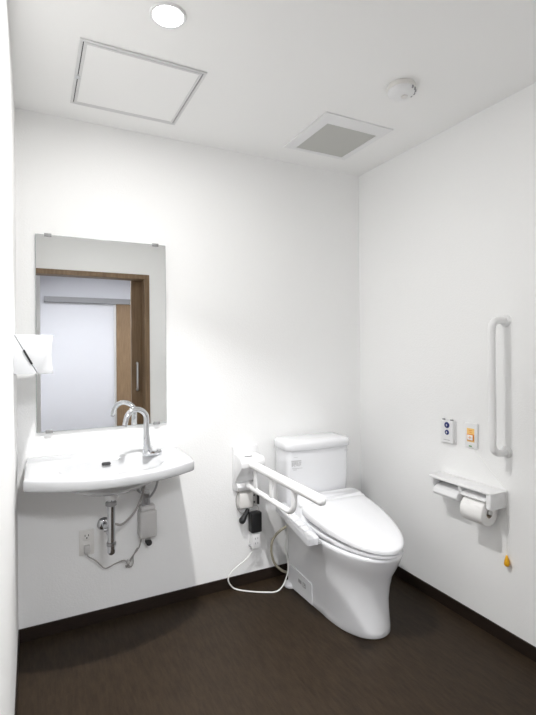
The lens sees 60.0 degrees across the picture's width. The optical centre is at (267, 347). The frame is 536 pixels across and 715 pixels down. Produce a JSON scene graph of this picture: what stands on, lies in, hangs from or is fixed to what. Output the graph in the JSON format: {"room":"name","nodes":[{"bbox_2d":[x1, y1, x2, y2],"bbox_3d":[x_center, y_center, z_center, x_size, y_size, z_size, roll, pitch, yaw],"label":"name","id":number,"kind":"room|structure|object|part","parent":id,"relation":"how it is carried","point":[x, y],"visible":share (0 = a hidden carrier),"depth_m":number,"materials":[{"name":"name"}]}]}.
{"room":"public restroom","nodes":[
{"label":"public restroom","id":0,"kind":"room"},
{"bbox_2d":[0,0,17,714],"bbox_3d":[-0.670,0.119,1.073,0.100,2.400,2.214,0,0,-27],"label":"wall","id":1,"kind":"structure","parent":0,"point":[8,380],"depth_m":1.31,"materials":[{"name":"white paint"}]},
{"bbox_2d":[14,631,19,714],"bbox_3d":[-0.639,1.289,1.144,0.004,0.060,2.086,0,0,-27],"label":"baseboard","id":2,"kind":"structure","parent":1,"relation":"attached to","point":[15,713],"depth_m":1.79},
{"bbox_2d":[13,334,52,373],"bbox_3d":[-0.943,0.027,1.867,0.134,0.148,0.291,0,0,-27],"label":"paper towel dispenser","id":3,"kind":"object","parent":1,"relation":"attached to","point":[32,354],"visible":1,"depth_m":1.74,"materials":[{"name":"white plastic"}]},
{"bbox_2d":[15,108,360,629],"bbox_3d":[-0.293,0.119,2.562,2.122,2.400,0.100,0,0,-27],"label":"wall","id":4,"kind":"structure","parent":0,"point":[262,254],"depth_m":2.47,"materials":[{"name":"white paint"}]},
{"bbox_2d":[79,528,93,555],"bbox_3d":[-0.861,0.927,2.206,0.068,0.120,0.011,0,0,-27],"label":"wall outlet","id":5,"kind":"object","parent":4,"relation":"attached to","point":[86,537],"visible":0.98,"depth_m":2.20,"materials":[{"name":"white plastic"}]},
{"bbox_2d":[83,532,90,540],"bbox_3d":[-0.860,0.898,2.204,0.036,0.040,0.004,0,0,-27],"label":"socket","id":6,"kind":"object","parent":5,"relation":"attached to","point":[86,535],"depth_m":2.20,"materials":[{"name":"white plastic"}]},
{"bbox_2d":[35,233,166,432],"bbox_3d":[-0.789,-0.066,2.245,0.597,0.916,0.016,0,0,-27],"label":"mirror","id":7,"kind":"object","parent":4,"relation":"attached to","point":[102,303],"visible":1,"depth_m":2.23,"materials":[{"name":"grey mirror"}]},
{"bbox_2d":[23,443,193,496],"bbox_3d":[-0.681,0.566,2.035,0.689,0.141,0.482,0,0,-27],"label":"basin","id":8,"kind":"object","parent":4,"relation":"attached to","point":[111,472],"visible":1,"depth_m":2.00,"materials":[{"name":"white ceramic"}]},
{"bbox_2d":[97,495,117,554],"bbox_3d":[-0.735,0.776,2.133,0.067,0.281,0.258,0,0,-27],"label":"trap","id":9,"kind":"object","parent":8,"relation":"attached to","point":[107,524],"visible":0.83,"depth_m":2.03,"materials":[{"name":"silver metal"}]},
{"bbox_2d":[115,485,145,525],"bbox_3d":[-0.642,0.685,2.154,0.046,0.258,0.193,-1,0,34],"label":"flexible hose","id":10,"kind":"object","parent":8,"relation":"attached to","point":[143,490],"visible":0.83,"depth_m":2.19,"materials":[{"name":"grey metal"}]},
{"bbox_2d":[122,407,161,455],"bbox_3d":[-0.590,0.392,2.170,0.187,0.233,0.060,0,0,-32],"label":"faucet","id":11,"kind":"object","parent":8,"relation":"on","point":[148,450],"visible":1,"depth_m":2.17,"materials":[{"name":"silver metal"}]},
{"bbox_3d":[-0.546,0.498,2.193,0.088,0.020,0.050,0,0,-27],"label":"plate","id":12,"kind":"part","parent":11,"relation":"part of","materials":[{"name":"silver metal"}]},
{"bbox_2d":[137,481,158,545],"bbox_3d":[-0.587,0.765,2.266,0.111,0.423,0.154,0,0,-27],"label":"water supply box","id":13,"kind":"object","parent":4,"relation":"attached to","point":[147,513],"visible":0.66,"depth_m":2.28,"materials":[{"name":"grey plastic"}]},
{"bbox_2d":[84,539,141,568],"bbox_3d":[-0.745,1.007,2.241,0.267,0.147,0.032,0,0,-27],"label":"lead","id":14,"kind":"object","parent":13,"relation":"attached to","point":[86,547],"visible":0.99,"depth_m":2.23,"materials":[{"name":"grey plastic"}]},
{"bbox_3d":[-0.600,0.792,2.305,0.072,0.022,0.058,0,0,-27],"label":"box lid","id":15,"kind":"part","parent":13,"relation":"part of","materials":[{"name":"grey plastic"}]},
{"bbox_3d":[-0.591,0.963,2.298,0.029,0.029,0.032,0,0,-27],"label":"valve knob","id":16,"kind":"part","parent":13,"relation":"part of","materials":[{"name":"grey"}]},
{"bbox_2d":[18,563,287,642],"bbox_3d":[-0.259,1.288,2.512,1.922,0.060,0.008,0,0,-27],"label":"baseboard","id":17,"kind":"structure","parent":4,"relation":"attached to","point":[85,619],"depth_m":2.32,"materials":[{"name":"black wood"}]},
{"bbox_2d":[237,490,258,508],"bbox_3d":[-0.107,0.844,2.573,0.123,0.090,0.042,0,0,-27],"label":"outlet box","id":18,"kind":"object","parent":4,"relation":"attached to","point":[245,499],"visible":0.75,"depth_m":2.55,"materials":[{"name":"white plastic"}]},
{"bbox_2d":[236,492,249,523],"bbox_3d":[-0.138,0.882,2.548,0.078,0.173,0.039,0,0,-27],"label":"plug","id":19,"kind":"object","parent":18,"relation":"hanging from","point":[242,519],"visible":1,"depth_m":2.54,"materials":[{"name":"black plastic"}]},
{"bbox_2d":[249,504,261,532],"bbox_3d":[-0.071,0.947,2.574,0.064,0.149,0.044,0,0,-27],"label":"power adapter","id":20,"kind":"object","parent":18,"relation":"hanging from","point":[255,517],"visible":0.98,"depth_m":2.56,"materials":[{"name":"black plastic"}]},
{"bbox_3d":[-0.079,0.847,2.604,0.042,0.084,0.012,0,0,-27],"label":"mounting plate","id":21,"kind":"part","parent":18,"relation":"part of","materials":[{"name":"grey plastic"}]},
{"bbox_2d":[232,444,326,513],"bbox_3d":[0.051,0.663,2.229,0.151,0.240,0.800,0,0,-27],"label":"folding armrest","id":22,"kind":"object","parent":4,"relation":"attached to","point":[247,462],"visible":1,"depth_m":2.41,"materials":[{"name":"white plastic"}]},
{"bbox_3d":[-0.127,0.665,2.577,0.149,0.240,0.018,0,0,-27],"label":"wall plate","id":23,"kind":"part","parent":22,"relation":"part of","materials":[{"name":"white plastic"}]},
{"bbox_3d":[0.005,0.704,2.307,0.027,0.126,0.530,0,0,-27],"label":"rail","id":24,"kind":"part","parent":22,"relation":"part of","materials":[{"name":"white plastic"}]},
{"bbox_3d":[0.057,0.625,2.203,0.044,0.044,0.747,0,0,-27],"label":"rail","id":25,"kind":"part","parent":22,"relation":"part of","materials":[{"name":"white plastic"}]},
{"bbox_2d":[7,0,535,175],"bbox_3d":[0.199,-1.137,1.578,2.122,0.100,2.314,0,0,-27],"label":"ceiling","id":26,"kind":"structure","parent":0,"point":[273,68],"depth_m":1.76,"materials":[{"name":"white paint"}]},
{"bbox_2d":[70,37,206,124],"bbox_3d":[-0.553,-1.076,1.933,0.466,0.008,0.473,0,0,-27],"label":"access hatch","id":27,"kind":"object","parent":26,"relation":"attached to","point":[106,77],"visible":1,"depth_m":1.89,"materials":[{"name":"silver metal"}]},
{"bbox_2d":[149,1,186,28],"bbox_3d":[-0.326,-1.080,1.514,0.120,0.006,0.120,0,0,-27],"label":"recessed light","id":28,"kind":"object","parent":26,"relation":"in","point":[168,15],"visible":1,"depth_m":1.51,"materials":[{"name":"white plastic"}]},
{"bbox_2d":[283,111,392,159],"bbox_3d":[0.354,-1.081,2.411,0.400,0.012,0.410,0,0,-27],"label":"ceiling vent","id":29,"kind":"object","parent":26,"relation":"in","point":[332,135],"visible":1,"depth_m":2.38,"materials":[{"name":"white plastic"}]},
{"bbox_2d":[297,124,374,156],"bbox_3d":[0.353,-1.081,2.436,0.300,0.004,0.300,0,0,-27],"label":"grille","id":30,"kind":"object","parent":29,"relation":"attached to","point":[330,140],"depth_m":2.43,"materials":[{"name":"grey plastic"}]},
{"bbox_2d":[386,78,415,100],"bbox_3d":[0.556,-1.066,1.938,0.120,0.047,0.120,0,0,-27],"label":"smoke detector","id":31,"kind":"object","parent":26,"relation":"attached to","point":[404,88],"visible":1,"depth_m":1.91,"materials":[{"name":"white plastic"}]},
{"bbox_2d":[17,574,535,714],"bbox_3d":[1.046,1.354,0.302,4.800,0.100,5.330,0,0,-27],"label":"floor","id":32,"kind":"structure","parent":0,"point":[231,651],"depth_m":1.92,"materials":[{"name":"laminate"}]},
{"bbox_2d":[227,524,288,592],"bbox_3d":[-0.050,1.102,2.546,0.332,0.429,0.124,0,0,3],"label":"extension cord","id":33,"kind":"object","parent":32,"relation":"on","point":[254,538],"visible":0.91,"depth_m":2.53,"materials":[{"name":"white plastic"}]},
{"bbox_2d":[249,532,259,548],"bbox_3d":[-0.073,1.069,2.579,0.050,0.085,0.044,0,0,-27],"label":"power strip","id":34,"kind":"object","parent":33,"relation":"on","point":[254,538],"depth_m":2.56,"materials":[{"name":"grey plastic"}]},
{"bbox_2d":[274,432,403,639],"bbox_3d":[0.357,0.908,2.355,0.467,0.808,0.794,0,0,-24],"label":"toilet","id":35,"kind":"object","parent":32,"relation":"on","point":[344,553],"visible":0.98,"depth_m":2.26,"materials":[{"name":"white ceramic"}]},
{"bbox_2d":[270,526,286,573],"bbox_3d":[0.088,1.144,2.635,0.192,0.320,0.059,0,0,-27],"label":"hose","id":36,"kind":"object","parent":35,"relation":"attached to","point":[284,527],"visible":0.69,"depth_m":2.58,"materials":[{"name":"beige plastic"}]},
{"bbox_2d":[291,457,300,468],"bbox_3d":[0.155,0.626,2.499,0.063,0.070,0.003,0,0,-17],"label":"print","id":37,"kind":"object","parent":35,"relation":"attached to","point":[295,461],"depth_m":2.50,"materials":[{"name":"grey paper"}]},
{"bbox_3d":[0.141,0.888,2.348,0.068,0.095,0.360,0,0,-24],"label":"control panel","id":38,"kind":"part","parent":35,"relation":"part of","materials":[{"name":"white plastic"}]},
{"bbox_3d":[0.252,0.531,2.633,0.407,0.052,0.205,0,0,-24],"label":"tank lid","id":39,"kind":"part","parent":35,"relation":"part of","materials":[{"name":"white ceramic"}]},
{"bbox_3d":[0.253,0.741,2.634,0.391,0.363,0.190,0,0,-24],"label":"tank","id":40,"kind":"part","parent":35,"relation":"part of","materials":[{"name":"white ceramic"}]},
{"bbox_3d":[0.398,1.117,2.341,0.370,0.392,0.713,0,0,-24],"label":"bowl","id":41,"kind":"part","parent":35,"relation":"part of","materials":[{"name":"white ceramic"}]},
{"bbox_3d":[0.446,0.850,2.232,0.396,0.104,0.496,0,0,-24],"label":"lid","id":42,"kind":"part","parent":35,"relation":"part of","materials":[{"name":"white plastic"}]},
{"bbox_3d":[0.450,0.895,2.222,0.380,0.042,0.473,0,0,-24],"label":"seat","id":43,"kind":"part","parent":35,"relation":"part of","materials":[{"name":"white plastic"}]},
{"bbox_2d":[359,82,535,646],"bbox_3d":[1.132,0.106,1.990,0.100,2.400,2.214,0,0,-27],"label":"wall","id":44,"kind":"structure","parent":0,"point":[447,224],"depth_m":2.28,"materials":[{"name":"white paint"}]},
{"bbox_2d":[441,418,456,444],"bbox_3d":[0.898,0.420,2.316,0.026,0.124,0.084,0,0,-27],"label":"switch","id":45,"kind":"object","parent":44,"relation":"attached to","point":[448,426],"visible":1,"depth_m":2.30,"materials":[{"name":"white plastic"}]},
{"bbox_2d":[394,566,535,661],"bbox_3d":[1.068,1.277,2.013,0.008,0.060,2.086,0,0,-27],"label":"baseboard","id":46,"kind":"structure","parent":44,"relation":"attached to","point":[525,648],"depth_m":2.21,"materials":[{"name":"black wood"}]},
{"bbox_2d":[429,472,505,514],"bbox_3d":[0.925,0.687,2.179,0.105,0.107,0.362,0,0,-27],"label":"toilet paper holder","id":47,"kind":"object","parent":44,"relation":"attached to","point":[453,487],"visible":0.94,"depth_m":2.14,"materials":[{"name":"white plastic"}]},
{"bbox_2d":[429,472,505,495],"bbox_3d":[0.924,0.638,2.179,0.104,0.009,0.362,0,0,-27],"label":"shelf","id":48,"kind":"object","parent":47,"relation":"attached to","point":[462,483],"depth_m":2.14,"materials":[{"name":"white plastic"}]},
{"bbox_2d":[460,496,497,526],"bbox_3d":[0.952,0.735,2.098,0.111,0.112,0.114,0,0,-27],"label":"toilet roll","id":49,"kind":"object","parent":47,"relation":"hanging from","point":[474,510],"visible":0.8,"depth_m":2.06,"materials":[{"name":"white paper"}]},
{"bbox_2d":[465,422,478,448],"bbox_3d":[0.962,0.418,2.198,0.018,0.116,0.070,0,0,-27],"label":"switch","id":50,"kind":"object","parent":44,"relation":"attached to","point":[471,429],"visible":1,"depth_m":2.19,"materials":[{"name":"white plastic"}]},
{"bbox_2d":[473,448,509,566],"bbox_3d":[1.005,0.717,2.105,0.025,0.486,0.192,0,0,-27],"label":"pull cord","id":51,"kind":"object","parent":50,"relation":"hanging from","point":[506,561],"visible":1,"depth_m":2.03,"materials":[{"name":"white fabric"}]},
{"bbox_3d":[1.008,0.696,2.112,0.004,0.444,0.181,0,0,-24],"label":"cord","id":52,"kind":"part","parent":51,"relation":"part of","materials":[{"name":"white fabric"}]},
{"bbox_3d":[1.045,0.934,2.030,0.025,0.050,0.025,0,0,-27],"label":"knob","id":53,"kind":"part","parent":51,"relation":"part of","materials":[{"name":"orange plastic"}]},
{"bbox_2d":[487,315,511,457],"bbox_3d":[1.000,0.172,2.020,0.108,0.631,0.054,0,0,-27],"label":"grab bar","id":54,"kind":"object","parent":44,"relation":"attached to","point":[504,320],"visible":1,"depth_m":1.99,"materials":[{"name":"white plastic"}]}
]}

